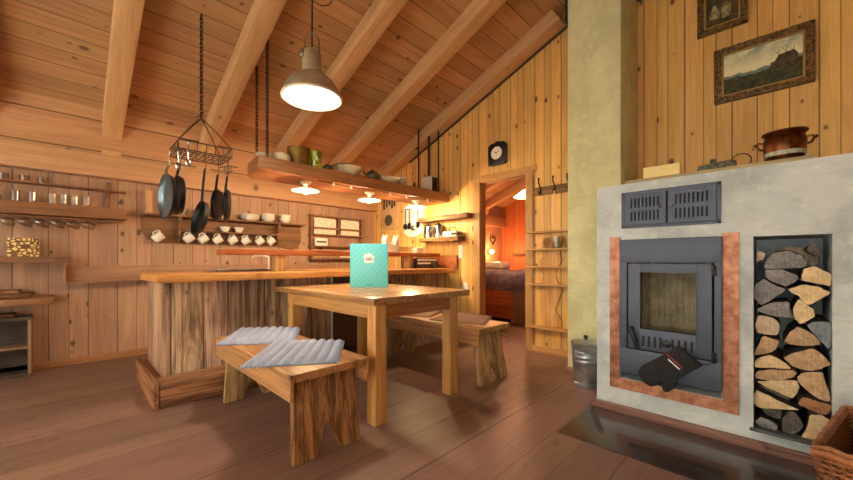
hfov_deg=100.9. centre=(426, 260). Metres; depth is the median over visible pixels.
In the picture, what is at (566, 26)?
trim
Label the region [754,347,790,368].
log
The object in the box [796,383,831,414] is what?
log
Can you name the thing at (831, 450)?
wicker basket
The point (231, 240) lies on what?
enamel mug
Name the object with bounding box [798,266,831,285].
log
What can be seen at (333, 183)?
cable
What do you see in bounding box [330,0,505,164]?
ceiling beam
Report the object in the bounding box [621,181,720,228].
vent grille
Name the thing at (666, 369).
glove
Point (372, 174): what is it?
teapot
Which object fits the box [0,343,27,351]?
shelf
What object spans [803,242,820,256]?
log
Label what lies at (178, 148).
wire basket
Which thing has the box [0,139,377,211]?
ceiling beam
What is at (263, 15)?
beam
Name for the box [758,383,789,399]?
log
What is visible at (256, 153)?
bowl
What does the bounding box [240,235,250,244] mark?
enamel mug
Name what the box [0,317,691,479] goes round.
floor
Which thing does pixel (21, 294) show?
loose slab
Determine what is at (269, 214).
soup bowl
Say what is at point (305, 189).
lamp
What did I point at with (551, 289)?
rack
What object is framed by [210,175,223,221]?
frying pan
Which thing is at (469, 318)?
seat pad
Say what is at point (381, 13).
ceiling beam
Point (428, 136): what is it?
pipe
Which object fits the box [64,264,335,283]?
shelf
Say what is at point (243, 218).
dinner plate
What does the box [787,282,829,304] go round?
log
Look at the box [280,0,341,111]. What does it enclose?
pendant lamp
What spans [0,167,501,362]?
wall
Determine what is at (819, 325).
log
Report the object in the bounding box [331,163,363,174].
basin
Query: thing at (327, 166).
pot
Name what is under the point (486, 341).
wooden bench
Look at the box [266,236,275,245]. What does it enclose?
enamel mug
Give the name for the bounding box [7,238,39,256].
patterned box
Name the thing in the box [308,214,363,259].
magazine rack
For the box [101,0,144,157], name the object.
beam
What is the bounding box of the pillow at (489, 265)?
[486,262,510,268]
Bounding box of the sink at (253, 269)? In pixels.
[204,268,269,271]
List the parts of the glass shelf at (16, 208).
hanging rail, hanging rail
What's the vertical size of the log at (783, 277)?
0.088 m
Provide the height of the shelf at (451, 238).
0.067 m
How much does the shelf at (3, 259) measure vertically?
0.053 m
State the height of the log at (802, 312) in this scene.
0.129 m
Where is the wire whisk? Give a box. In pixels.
[219,161,237,173]
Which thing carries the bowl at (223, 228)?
on the shelf at (286, 235)
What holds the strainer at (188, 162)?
hanging from the pot rack at (219, 163)
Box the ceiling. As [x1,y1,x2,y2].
[0,0,564,208]
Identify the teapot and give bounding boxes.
[363,169,379,178]
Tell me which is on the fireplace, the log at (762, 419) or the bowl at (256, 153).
the log at (762, 419)
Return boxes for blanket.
[486,269,524,291]
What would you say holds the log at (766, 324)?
on the log at (765, 344)
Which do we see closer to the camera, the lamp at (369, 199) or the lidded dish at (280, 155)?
the lidded dish at (280, 155)
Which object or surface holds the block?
on the fireplace
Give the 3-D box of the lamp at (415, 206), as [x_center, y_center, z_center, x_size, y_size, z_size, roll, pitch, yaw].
[-0.135,-0.729,4.609,0.264,0.122,0.264,0,0,45]
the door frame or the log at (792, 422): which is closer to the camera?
the log at (792, 422)
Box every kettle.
[423,224,432,237]
[433,222,442,237]
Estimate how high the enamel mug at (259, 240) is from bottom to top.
0.137 m
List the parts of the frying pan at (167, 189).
handle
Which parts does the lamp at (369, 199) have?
lamp shade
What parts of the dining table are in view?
leg, leg, leg, leg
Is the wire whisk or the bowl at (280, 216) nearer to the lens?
the wire whisk
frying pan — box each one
[158,165,177,217]
[174,170,185,214]
[190,168,208,234]
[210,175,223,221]
[223,176,230,221]
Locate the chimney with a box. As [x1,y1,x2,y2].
[565,0,637,374]
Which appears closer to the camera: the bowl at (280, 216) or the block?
the block
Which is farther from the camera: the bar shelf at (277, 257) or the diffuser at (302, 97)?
the bar shelf at (277, 257)
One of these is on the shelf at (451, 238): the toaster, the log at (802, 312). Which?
the toaster
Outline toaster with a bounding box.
[443,227,461,236]
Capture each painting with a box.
[697,0,747,39]
[714,19,815,105]
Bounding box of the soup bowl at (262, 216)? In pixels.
[261,215,274,217]
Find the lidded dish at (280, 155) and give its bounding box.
[273,152,290,160]
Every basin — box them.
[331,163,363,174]
[379,176,399,182]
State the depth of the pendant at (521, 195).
6.18 m
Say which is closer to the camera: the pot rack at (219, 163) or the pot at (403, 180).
the pot rack at (219, 163)
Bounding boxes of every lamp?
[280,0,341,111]
[292,181,318,193]
[358,192,380,202]
[406,200,425,209]
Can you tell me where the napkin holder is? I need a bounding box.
[382,235,398,251]
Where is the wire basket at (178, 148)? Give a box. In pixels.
[170,138,232,165]
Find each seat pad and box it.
[407,310,441,317]
[430,312,491,324]
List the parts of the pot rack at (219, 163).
chain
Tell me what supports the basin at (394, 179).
on the shelf at (266, 168)
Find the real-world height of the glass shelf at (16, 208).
0.411 m
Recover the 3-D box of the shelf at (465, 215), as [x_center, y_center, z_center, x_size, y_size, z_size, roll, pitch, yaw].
[0.238,-0.579,4.754,0.870,0.069,0.130,0,0,45]
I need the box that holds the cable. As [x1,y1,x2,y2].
[318,180,434,201]
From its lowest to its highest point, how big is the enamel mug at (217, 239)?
0.135 m
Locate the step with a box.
[135,358,258,410]
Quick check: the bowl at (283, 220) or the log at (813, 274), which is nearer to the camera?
the log at (813, 274)
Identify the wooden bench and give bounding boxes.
[216,335,368,466]
[386,313,508,386]
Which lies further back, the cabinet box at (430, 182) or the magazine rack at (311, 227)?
the magazine rack at (311, 227)
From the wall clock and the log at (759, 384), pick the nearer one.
the log at (759, 384)
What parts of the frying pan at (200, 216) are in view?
handle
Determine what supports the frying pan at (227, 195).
hanging from the pot rack at (219, 163)
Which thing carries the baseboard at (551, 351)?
attached to the wall at (679, 120)
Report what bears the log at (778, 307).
on the log at (766, 324)
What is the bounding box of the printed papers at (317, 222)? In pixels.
[313,217,335,234]
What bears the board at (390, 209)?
attached to the wall at (679, 120)
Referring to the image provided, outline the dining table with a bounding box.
[273,282,469,426]
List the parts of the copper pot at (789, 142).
handle, handle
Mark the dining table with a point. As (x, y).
(371, 306)
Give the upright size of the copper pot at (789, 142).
0.166 m
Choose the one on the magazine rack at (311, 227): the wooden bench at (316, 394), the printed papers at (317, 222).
the printed papers at (317, 222)
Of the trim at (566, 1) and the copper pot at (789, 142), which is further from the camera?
the trim at (566, 1)
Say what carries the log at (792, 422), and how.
on the fireplace
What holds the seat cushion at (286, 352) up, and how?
on the wooden bench at (316, 394)
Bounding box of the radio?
[414,258,436,268]
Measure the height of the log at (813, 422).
0.151 m
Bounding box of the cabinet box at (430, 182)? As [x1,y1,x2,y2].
[422,176,436,190]
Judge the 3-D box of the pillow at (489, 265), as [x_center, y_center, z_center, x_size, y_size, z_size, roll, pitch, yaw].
[1.564,0.100,7.932,0.560,0.160,0.400,0,0,45]
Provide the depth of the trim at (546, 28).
4.22 m
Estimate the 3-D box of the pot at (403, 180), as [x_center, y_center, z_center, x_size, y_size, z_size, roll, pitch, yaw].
[-0.332,-0.968,4.396,0.188,0.120,0.188,0,0,45]
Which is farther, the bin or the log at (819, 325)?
the bin
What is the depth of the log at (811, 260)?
1.83 m
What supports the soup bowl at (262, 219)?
on the shelf at (286, 235)
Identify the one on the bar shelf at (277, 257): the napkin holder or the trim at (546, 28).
the napkin holder
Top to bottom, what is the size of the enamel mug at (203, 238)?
0.136 m
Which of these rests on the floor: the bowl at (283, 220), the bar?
the bar
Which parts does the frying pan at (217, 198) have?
handle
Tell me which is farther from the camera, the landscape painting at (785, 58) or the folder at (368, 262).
the folder at (368, 262)
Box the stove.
[619,236,721,391]
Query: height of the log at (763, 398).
0.092 m
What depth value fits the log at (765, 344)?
1.89 m
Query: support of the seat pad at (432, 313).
on the wooden bench at (486, 341)
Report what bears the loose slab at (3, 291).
on the loose slab at (21, 294)
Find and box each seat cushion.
[216,326,300,345]
[239,339,344,368]
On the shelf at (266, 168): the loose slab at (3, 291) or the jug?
the jug
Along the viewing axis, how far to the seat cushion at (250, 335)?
2.42 m
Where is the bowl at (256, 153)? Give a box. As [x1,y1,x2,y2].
[255,152,272,156]
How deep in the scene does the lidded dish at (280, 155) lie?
3.21 m
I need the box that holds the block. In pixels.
[643,162,681,178]
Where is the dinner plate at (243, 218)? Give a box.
[240,217,259,220]
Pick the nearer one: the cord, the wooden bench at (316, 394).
the wooden bench at (316, 394)
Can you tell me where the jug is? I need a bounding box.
[310,150,322,167]
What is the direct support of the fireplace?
on the floor
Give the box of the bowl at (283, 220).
[279,218,290,222]
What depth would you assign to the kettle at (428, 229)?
4.87 m
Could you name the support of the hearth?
on the floor
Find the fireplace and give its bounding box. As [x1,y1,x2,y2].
[593,153,852,466]
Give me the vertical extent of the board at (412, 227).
0.500 m
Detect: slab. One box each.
[0,289,20,294]
[0,292,34,298]
[0,312,15,317]
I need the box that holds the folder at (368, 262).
[350,244,387,286]
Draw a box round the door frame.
[473,171,533,350]
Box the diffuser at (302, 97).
[283,86,338,108]
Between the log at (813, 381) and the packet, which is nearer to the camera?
the log at (813, 381)
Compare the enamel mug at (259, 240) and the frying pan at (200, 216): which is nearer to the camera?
the frying pan at (200, 216)
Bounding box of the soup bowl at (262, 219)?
[260,218,274,221]
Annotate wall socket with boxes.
[463,282,467,289]
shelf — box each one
[0,178,125,222]
[0,256,69,262]
[0,295,54,306]
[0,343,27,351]
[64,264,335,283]
[141,212,305,249]
[216,248,439,270]
[248,39,447,205]
[418,212,472,222]
[419,236,464,242]
[513,253,524,255]
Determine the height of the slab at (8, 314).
0.025 m
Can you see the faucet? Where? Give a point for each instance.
(254, 255)
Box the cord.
[554,191,555,228]
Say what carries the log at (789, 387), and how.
on the log at (759, 384)
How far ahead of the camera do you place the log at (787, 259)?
1.86 m
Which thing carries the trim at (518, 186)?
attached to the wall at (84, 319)
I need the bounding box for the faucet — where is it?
[252,255,268,268]
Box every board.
[382,199,398,229]
[403,204,423,236]
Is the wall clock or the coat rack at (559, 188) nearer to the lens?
the coat rack at (559, 188)
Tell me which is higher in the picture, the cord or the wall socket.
the cord
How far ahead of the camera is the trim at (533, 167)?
4.15 m
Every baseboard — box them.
[0,347,147,372]
[532,345,567,357]
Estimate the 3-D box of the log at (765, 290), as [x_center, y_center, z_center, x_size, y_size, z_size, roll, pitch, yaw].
[1.959,0.167,2.011,0.124,0.144,0.348,0,0,45]
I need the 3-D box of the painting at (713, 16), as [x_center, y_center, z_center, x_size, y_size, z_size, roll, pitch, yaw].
[2.317,-2.001,2.764,0.305,0.378,0.049,0,0,45]
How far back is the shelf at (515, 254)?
8.35 m
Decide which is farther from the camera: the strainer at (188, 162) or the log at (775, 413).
the strainer at (188, 162)
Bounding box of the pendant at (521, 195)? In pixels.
[514,189,524,198]
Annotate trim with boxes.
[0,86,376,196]
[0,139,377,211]
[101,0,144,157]
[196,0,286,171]
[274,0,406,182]
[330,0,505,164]
[377,9,565,176]
[409,25,567,162]
[471,165,535,182]
[486,178,524,215]
[486,181,504,192]
[486,216,506,227]
[565,0,641,25]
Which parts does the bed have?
panel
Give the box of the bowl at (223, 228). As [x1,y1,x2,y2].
[220,226,229,231]
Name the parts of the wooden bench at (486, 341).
notched leg, rail, notched leg, rail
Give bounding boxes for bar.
[140,255,457,376]
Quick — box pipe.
[428,136,429,175]
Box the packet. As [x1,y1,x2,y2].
[314,238,327,245]
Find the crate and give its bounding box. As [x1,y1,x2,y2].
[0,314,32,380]
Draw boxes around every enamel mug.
[151,230,165,242]
[182,232,195,243]
[197,233,209,243]
[212,233,223,244]
[227,234,238,244]
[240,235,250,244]
[254,235,264,245]
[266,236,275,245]
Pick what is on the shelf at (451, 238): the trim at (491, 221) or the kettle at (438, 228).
the kettle at (438, 228)
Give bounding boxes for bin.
[571,335,596,388]
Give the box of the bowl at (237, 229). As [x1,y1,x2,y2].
[233,227,243,232]
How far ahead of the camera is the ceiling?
3.25 m
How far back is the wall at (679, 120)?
3.09 m
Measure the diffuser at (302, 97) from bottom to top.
0.016 m
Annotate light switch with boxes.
[459,245,462,257]
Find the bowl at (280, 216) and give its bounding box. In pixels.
[279,215,290,217]
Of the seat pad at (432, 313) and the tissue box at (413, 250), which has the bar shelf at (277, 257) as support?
the tissue box at (413, 250)
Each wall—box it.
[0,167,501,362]
[373,0,852,350]
[502,199,524,269]
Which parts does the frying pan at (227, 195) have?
handle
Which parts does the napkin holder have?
panel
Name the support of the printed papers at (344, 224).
on the magazine rack at (311, 227)
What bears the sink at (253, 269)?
on the bar
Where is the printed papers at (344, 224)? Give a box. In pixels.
[340,220,358,235]
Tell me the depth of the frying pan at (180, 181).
2.64 m
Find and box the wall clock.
[488,141,506,166]
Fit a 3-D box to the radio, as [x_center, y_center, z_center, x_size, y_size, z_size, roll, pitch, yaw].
[-0.028,0.029,4.560,0.142,0.130,0.380,0,0,45]
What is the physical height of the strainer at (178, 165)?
0.119 m
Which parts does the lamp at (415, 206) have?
lamp shade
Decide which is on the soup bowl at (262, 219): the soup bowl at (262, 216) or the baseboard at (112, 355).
the soup bowl at (262, 216)
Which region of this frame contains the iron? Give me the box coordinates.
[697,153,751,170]
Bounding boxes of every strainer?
[175,154,181,169]
[185,152,191,166]
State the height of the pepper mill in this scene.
0.242 m
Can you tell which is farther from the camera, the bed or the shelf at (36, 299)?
the bed
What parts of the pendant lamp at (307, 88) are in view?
knob, lamp shade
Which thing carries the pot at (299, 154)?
on the shelf at (266, 168)
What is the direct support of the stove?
in the fireplace
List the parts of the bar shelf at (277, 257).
post, post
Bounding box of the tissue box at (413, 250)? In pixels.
[411,248,422,252]
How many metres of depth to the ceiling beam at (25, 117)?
3.36 m
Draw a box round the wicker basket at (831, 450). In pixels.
[810,405,852,479]
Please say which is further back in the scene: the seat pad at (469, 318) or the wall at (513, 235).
the wall at (513, 235)
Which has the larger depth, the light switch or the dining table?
the light switch
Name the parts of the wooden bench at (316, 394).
notched leg, rail, notched leg, rail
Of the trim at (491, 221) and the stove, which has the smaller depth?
the stove
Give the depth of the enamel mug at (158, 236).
3.79 m
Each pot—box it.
[287,145,309,164]
[322,164,332,169]
[398,177,406,184]
[753,126,818,160]
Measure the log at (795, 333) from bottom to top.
0.097 m
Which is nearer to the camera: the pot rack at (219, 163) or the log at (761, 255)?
the log at (761, 255)
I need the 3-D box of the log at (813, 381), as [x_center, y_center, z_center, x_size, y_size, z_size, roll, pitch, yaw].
[2.058,0.621,1.884,0.116,0.144,0.340,0,0,45]
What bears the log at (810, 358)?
on the log at (813, 381)
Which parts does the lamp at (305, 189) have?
lamp shade, bulb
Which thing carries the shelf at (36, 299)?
attached to the wall at (84, 319)
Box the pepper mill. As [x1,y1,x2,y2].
[145,190,152,212]
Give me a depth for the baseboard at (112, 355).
3.44 m
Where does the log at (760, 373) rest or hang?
on the log at (789, 387)
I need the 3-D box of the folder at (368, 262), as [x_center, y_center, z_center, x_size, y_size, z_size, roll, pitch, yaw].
[-0.480,0.037,2.947,0.314,0.365,0.031,0,0,0]
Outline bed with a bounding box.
[486,269,524,324]
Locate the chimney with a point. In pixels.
(602, 34)
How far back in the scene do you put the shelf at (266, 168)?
3.55 m
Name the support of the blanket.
on the bed
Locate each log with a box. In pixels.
[754,277,785,304]
[754,333,779,354]
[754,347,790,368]
[754,379,799,409]
[755,312,779,334]
[755,365,796,379]
[755,407,777,429]
[757,251,766,260]
[757,297,790,317]
[757,375,799,397]
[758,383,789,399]
[763,250,806,268]
[763,408,781,418]
[764,269,798,285]
[775,246,818,264]
[781,406,802,433]
[783,320,820,345]
[783,344,830,370]
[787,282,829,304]
[791,295,814,323]
[796,368,830,401]
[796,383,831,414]
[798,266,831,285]
[800,407,829,439]
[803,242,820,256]
[805,314,831,348]
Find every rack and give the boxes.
[169,14,232,175]
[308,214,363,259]
[525,229,567,332]
[534,173,567,195]
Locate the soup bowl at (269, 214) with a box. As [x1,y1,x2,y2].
[261,213,274,215]
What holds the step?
on the floor
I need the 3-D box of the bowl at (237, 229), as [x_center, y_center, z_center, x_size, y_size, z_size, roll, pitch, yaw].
[-2.340,-0.384,4.387,0.116,0.062,0.116,0,0,45]
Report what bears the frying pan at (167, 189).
hanging from the pot rack at (219, 163)
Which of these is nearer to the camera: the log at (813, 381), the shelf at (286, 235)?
the log at (813, 381)
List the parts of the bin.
lid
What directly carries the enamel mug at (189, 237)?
hanging from the shelf at (286, 235)
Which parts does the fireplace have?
niche sill, kick moulding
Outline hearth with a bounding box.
[558,405,817,479]
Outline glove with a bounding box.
[638,346,715,391]
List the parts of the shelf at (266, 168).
chain, chain, iron rod, chain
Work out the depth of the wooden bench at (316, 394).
1.87 m

